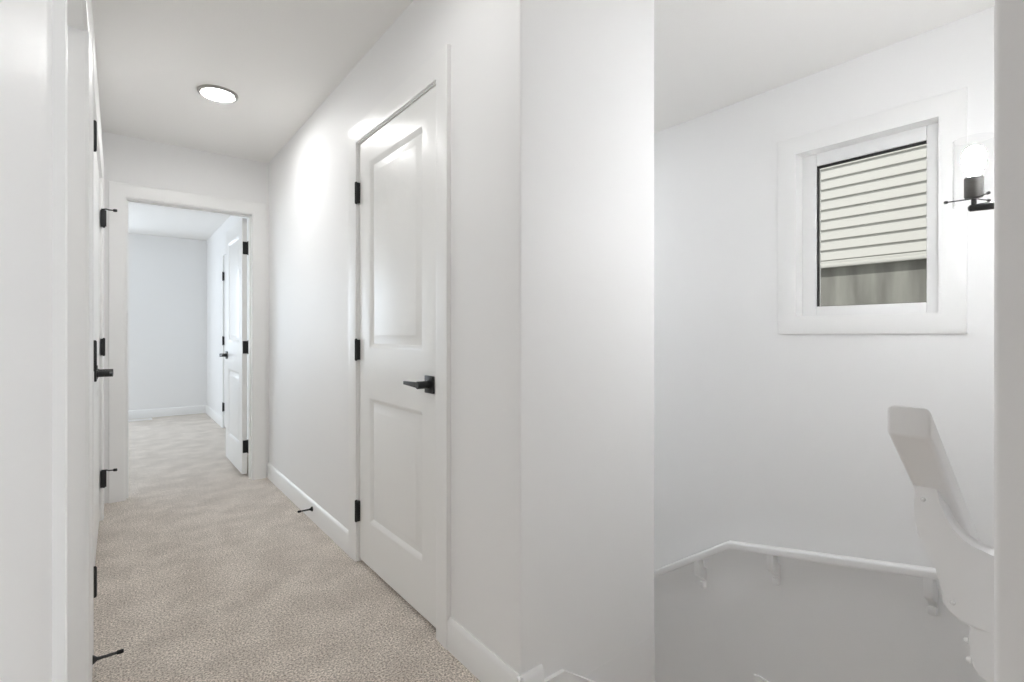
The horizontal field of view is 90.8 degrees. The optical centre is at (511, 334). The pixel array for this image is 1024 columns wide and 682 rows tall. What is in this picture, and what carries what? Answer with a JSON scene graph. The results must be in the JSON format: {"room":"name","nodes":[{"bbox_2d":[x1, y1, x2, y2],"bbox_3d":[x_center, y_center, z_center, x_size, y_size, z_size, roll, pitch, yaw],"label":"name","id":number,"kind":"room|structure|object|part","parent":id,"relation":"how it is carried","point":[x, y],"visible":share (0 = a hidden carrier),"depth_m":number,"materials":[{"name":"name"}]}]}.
{"room":"upstairs hallway","nodes":[
{"label":"upstairs hallway","id":0,"kind":"room"},
{"bbox_2d":[0,0,101,681],"bbox_3d":[-1.588,-0.110,1.805,0.120,2.440,3.960,0,0,-38],"label":"wall","id":1,"kind":"structure","parent":0,"point":[25,25],"depth_m":0.57,"materials":[{"name":"white paint"}]},
{"bbox_2d":[52,0,91,681],"bbox_3d":[-1.076,0.049,1.164,0.137,2.123,1.053,0,0,-38],"label":"trim","id":2,"kind":"structure","parent":1,"relation":"attached to","point":[71,19],"depth_m":1.52,"materials":[{"name":"white paint"}]},
{"bbox_2d":[92,31,103,666],"bbox_3d":[-1.996,0.049,2.340,0.137,2.123,1.769,0,0,-38],"label":"door","id":3,"kind":"structure","parent":1,"relation":"attached to","point":[95,99],"depth_m":2.57,"materials":[{"name":"white paint"}]},
{"bbox_2d":[94,120,116,597],"bbox_3d":[-1.938,0.083,2.384,0.118,2.018,1.619,0,0,-38],"label":"door","id":4,"kind":"structure","parent":1,"relation":"in","point":[98,372],"depth_m":2.64,"materials":[{"name":"white paint"}]},
{"bbox_3d":[-1.725,0.083,2.044,0.035,2.018,0.796,0,0,-38],"label":"panel","id":5,"kind":"part","parent":4,"relation":"part of","materials":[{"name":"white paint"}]},
{"bbox_3d":[-1.914,0.182,2.321,0.009,0.066,0.066,0,0,-38],"label":"handle","id":6,"kind":"part","parent":4,"relation":"part of","materials":[{"name":"black metal"}]},
{"bbox_3d":[-2.217,0.083,2.674,0.035,2.018,0.796,0,0,-38],"label":"panel","id":7,"kind":"part","parent":4,"relation":"part of","materials":[{"name":"white paint"}]},
{"bbox_3d":[-1.858,0.182,2.304,0.060,0.033,0.128,0,0,-38],"label":"lever","id":8,"kind":"part","parent":4,"relation":"part of","materials":[{"name":"black metal"}]},
{"bbox_2d":[92,649,123,664],"bbox_3d":[-1.337,1.062,1.671,0.083,0.029,0.029,0,0,-38],"label":"door stop","id":9,"kind":"object","parent":1,"relation":"attached to","point":[95,659],"visible":0.96,"depth_m":1.66,"materials":[{"name":"black metal"}]},
{"bbox_3d":[-1.344,1.062,1.666,0.066,0.029,0.029,0,0,-38],"label":"rod","id":10,"kind":"part","parent":9,"relation":"part of","materials":[{"name":"black metal"}]},
{"bbox_2d":[128,233,206,410],"bbox_3d":[-5.780,-0.110,6.092,3.840,2.440,0.120,0,0,-38],"label":"wall","id":11,"kind":"structure","parent":0,"point":[167,276],"depth_m":6.86,"materials":[{"name":"white paint"}]},
{"bbox_2d":[128,405,247,439],"bbox_3d":[-4.536,1.054,4.501,3.600,0.113,3.920,0,0,-38],"label":"baseboard","id":12,"kind":"structure","parent":11,"relation":"attached to","point":[173,411],"depth_m":6.82,"materials":[{"name":"white paint"}]},
{"bbox_2d":[102,132,268,503],"bbox_3d":[-3.272,-0.110,2.925,3.850,2.440,0.120,0,0,-38],"label":"wall","id":13,"kind":"structure","parent":0,"point":[127,160],"depth_m":3.55,"materials":[{"name":"white paint"}]},
{"bbox_2d":[109,181,265,502],"bbox_3d":[-2.322,0.051,3.668,0.950,2.118,0.154,0,0,-38],"label":"trim","id":14,"kind":"structure","parent":13,"relation":"attached to","point":[120,194],"depth_m":3.46,"materials":[{"name":"white paint"}]},
{"bbox_2d":[219,218,247,473],"bbox_3d":[-2.331,0.091,4.219,0.094,2.002,0.800,0,0,-39],"label":"door","id":15,"kind":"structure","parent":13,"relation":"in","point":[236,352],"depth_m":4.11,"materials":[{"name":"white paint"}]},
{"bbox_2d":[207,216,247,436],"bbox_3d":[-3.071,-0.110,5.647,0.120,2.440,3.920,0,0,-38],"label":"wall","id":16,"kind":"structure","parent":0,"point":[216,242],"depth_m":6.51,"materials":[{"name":"white paint"}]},
{"bbox_2d":[221,246,225,427],"bbox_3d":[-3.146,0.045,5.729,0.137,2.130,0.944,0,0,-38],"label":"trim","id":17,"kind":"structure","parent":16,"relation":"attached to","point":[223,250],"depth_m":6.00,"materials":[{"name":"white paint"}]},
{"bbox_2d":[222,256,225,426],"bbox_3d":[-3.197,0.083,5.699,0.093,2.018,0.772,0,0,-38],"label":"door","id":18,"kind":"structure","parent":16,"relation":"in","point":[224,272],"depth_m":5.98,"materials":[{"name":"white paint"}]},
{"bbox_3d":[-3.170,0.083,5.711,0.035,2.018,0.756,0,0,-38],"label":"panel","id":19,"kind":"part","parent":18,"relation":"part of","materials":[{"name":"white paint"}]},
{"bbox_2d":[92,413,480,681],"bbox_3d":[-1.642,1.250,2.099,5.600,0.280,11.570,0,0,-38],"label":"floor","id":20,"kind":"structure","parent":0,"point":[207,571],"depth_m":2.20,"materials":[{"name":"carpet"}]},
{"bbox_2d":[269,0,654,681],"bbox_3d":[-0.681,1.340,2.902,0.643,5.340,3.110,0,0,-38],"label":"wall","id":21,"kind":"structure","parent":0,"point":[552,101],"depth_m":1.69,"materials":[{"name":"white paint"}]},
{"bbox_2d":[297,507,312,512],"bbox_3d":[-1.221,1.038,2.981,0.083,0.029,0.029,0,0,-38],"label":"door stop","id":22,"kind":"object","parent":21,"relation":"attached to","point":[311,508],"visible":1,"depth_m":2.98,"materials":[{"name":"black metal"}]},
{"bbox_2d":[355,86,435,627],"bbox_3d":[-0.523,0.083,2.166,0.093,2.018,0.783,0,0,-38],"label":"door","id":23,"kind":"structure","parent":21,"relation":"in","point":[395,510],"depth_m":2.12,"materials":[{"name":"white paint"}]},
{"bbox_3d":[-0.365,0.189,1.929,0.050,0.033,0.134,0,0,-38],"label":"lever","id":24,"kind":"part","parent":23,"relation":"part of","materials":[{"name":"black metal"}]},
{"bbox_3d":[-0.311,0.189,1.907,0.009,0.066,0.066,0,0,-38],"label":"handle","id":25,"kind":"part","parent":23,"relation":"part of","materials":[{"name":"black metal"}]},
{"bbox_2d":[348,44,450,649],"bbox_3d":[-0.472,0.043,2.196,0.137,2.133,0.961,0,0,-38],"label":"trim","id":26,"kind":"structure","parent":21,"relation":"attached to","point":[436,71],"depth_m":1.83,"materials":[{"name":"white paint"}]},
{"bbox_2d":[267,463,543,681],"bbox_3d":[-0.903,1.054,2.719,0.096,0.113,3.124,0,0,-38],"label":"baseboard","id":27,"kind":"structure","parent":21,"relation":"attached to","point":[484,664],"depth_m":1.73,"materials":[{"name":"white paint"}]},
{"bbox_2d":[544,669,594,681],"bbox_3d":[0.314,1.379,1.697,0.560,0.662,0.013,0,0,-38],"label":"trim","id":28,"kind":"structure","parent":21,"relation":"attached to","point":[562,675],"depth_m":1.57,"materials":[{"name":"white paint"}]},
{"bbox_2d":[92,0,993,240],"bbox_3d":[-1.587,-1.430,2.142,5.780,0.200,11.570,0,0,-38],"label":"ceiling","id":29,"kind":"structure","parent":0,"point":[282,59],"depth_m":2.38,"materials":[{"name":"white paint"}]},
{"bbox_2d":[197,84,237,102],"bbox_3d":[-1.620,-1.323,2.783,0.198,0.014,0.198,0,0,-38],"label":"recessed light","id":30,"kind":"object","parent":29,"relation":"in","point":[216,93],"visible":1,"depth_m":2.77,"materials":[{"name":"grey plastic"}]},
{"bbox_2d":[202,88,233,100],"bbox_3d":[-1.620,-1.325,2.783,0.151,0.008,0.151,0,0,-38],"label":"diffuser","id":31,"kind":"object","parent":30,"relation":"attached to","point":[214,94],"depth_m":2.78,"materials":[{"name":"white plastic"}]},
{"bbox_2d":[654,7,993,681],"bbox_3d":[2.084,1.340,2.011,0.160,5.340,6.840,0,0,-38],"label":"wall","id":32,"kind":"structure","parent":0,"point":[763,436],"depth_m":2.68,"materials":[{"name":"white paint"}]},
{"bbox_2d":[754,674,768,681],"bbox_3d":[1.060,2.750,3.178,0.014,1.720,3.100,0,0,-38],"label":"trim","id":33,"kind":"structure","parent":32,"relation":"attached to","point":[757,678],"depth_m":2.79,"materials":[{"name":"white paint"}]},
{"bbox_2d":[654,540,938,616],"bbox_3d":[1.272,1.400,2.850,0.085,0.811,1.799,0,0,-38],"label":"handrail","id":34,"kind":"object","parent":32,"relation":"attached to","point":[929,574],"visible":0.91,"depth_m":2.54,"materials":[{"name":"white paint"}]},
{"bbox_3d":[1.152,1.488,3.048,0.030,0.078,0.034,0,0,-38],"label":"wall plate","id":35,"kind":"part","parent":34,"relation":"part of","materials":[{"name":"white paint"}]},
{"bbox_3d":[1.416,1.306,2.711,0.030,0.078,0.034,0,0,-38],"label":"wall plate","id":36,"kind":"part","parent":34,"relation":"part of","materials":[{"name":"white paint"}]},
{"bbox_3d":[1.256,1.400,2.838,0.046,0.811,1.799,0,0,-38],"label":"rail","id":37,"kind":"part","parent":34,"relation":"part of","materials":[{"name":"white paint"}]},
{"bbox_3d":[1.823,1.179,2.189,0.030,0.078,0.034,0,0,-38],"label":"wall plate","id":38,"kind":"part","parent":34,"relation":"part of","materials":[{"name":"white paint"}]},
{"bbox_2d":[778,87,966,333],"bbox_3d":[1.726,-0.517,2.457,0.173,1.029,0.764,0,0,-38],"label":"window","id":39,"kind":"structure","parent":32,"relation":"in","point":[939,122],"depth_m":2.38,"materials":[{"name":"white paint"}]},
{"bbox_3d":[1.745,-0.517,2.472,0.066,0.845,0.580,0,0,-38],"label":"frame","id":40,"kind":"part","parent":39,"relation":"part of","materials":[{"name":"white plastic"}]},
{"bbox_2d":[994,0,1023,681],"bbox_3d":[1.371,1.340,1.136,2.040,5.340,0.124,0,0,-38],"label":"wall","id":41,"kind":"structure","parent":0,"point":[1008,14],"depth_m":0.55,"materials":[{"name":"white paint"}]},
{"bbox_2d":[888,406,993,681],"bbox_3d":[0.979,0.596,0.972,1.200,1.014,0.099,0,0,-38],"label":"handrail","id":42,"kind":"object","parent":41,"relation":"attached to","point":[964,565],"visible":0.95,"depth_m":0.66,"materials":[{"name":"white paint"}]},
{"bbox_3d":[0.962,0.596,0.994,1.200,1.014,0.044,0,0,-38],"label":"rail","id":43,"kind":"part","parent":42,"relation":"part of","materials":[{"name":"white paint"}]},
{"bbox_3d":[0.617,0.404,0.651,0.022,0.082,0.039,0,0,-38],"label":"wall plate","id":44,"kind":"part","parent":42,"relation":"part of","materials":[{"name":"white paint"}]},
{"bbox_2d":[944,146,993,211],"bbox_3d":[1.352,-0.427,1.373,0.116,0.249,0.273,0,0,-38],"label":"wall sconce","id":45,"kind":"object","parent":41,"relation":"attached to","point":[974,157],"visible":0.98,"depth_m":1.41,"materials":[{"name":"white glass"}]},
{"bbox_3d":[1.280,-0.384,1.452,0.059,0.008,0.008,0,0,44],"label":"shade arm","id":46,"kind":"part","parent":45,"relation":"part of","materials":[{"name":"black metal"}]},
{"bbox_3d":[1.306,-0.486,1.427,0.052,0.092,0.052,0,0,-38],"label":"bulb","id":47,"kind":"part","parent":45,"relation":"part of","materials":[{"name":"white glass"}]},
{"bbox_3d":[1.362,-0.364,1.356,0.036,0.048,0.205,0,0,-38],"label":"arm","id":48,"kind":"part","parent":45,"relation":"part of","materials":[{"name":"black metal"}]},
{"label":"outside","id":49,"kind":"structure","parent":0,"visible":0},
{"bbox_3d":[2.834,4.210,3.486,2.840,0.200,18.000,0,0,-38],"label":"ground","id":50,"kind":"structure","parent":49,"visible":0},
{"bbox_2d":[821,144,926,305],"bbox_3d":[3.826,-0.007,4.262,0.322,8.235,14.000,0,0,-38],"label":"neighboring house","id":51,"kind":"structure","parent":50,"relation":"on","point":[874,209],"depth_m":4.65,"materials":[{"name":"white plastic"}]},
{"bbox_3d":[3.708,-0.688,4.169,0.022,0.066,14.000,0,0,-38],"label":"starter trim","id":52,"kind":"part","parent":51,"relation":"part of","materials":[{"name":"white plastic"}]}
]}

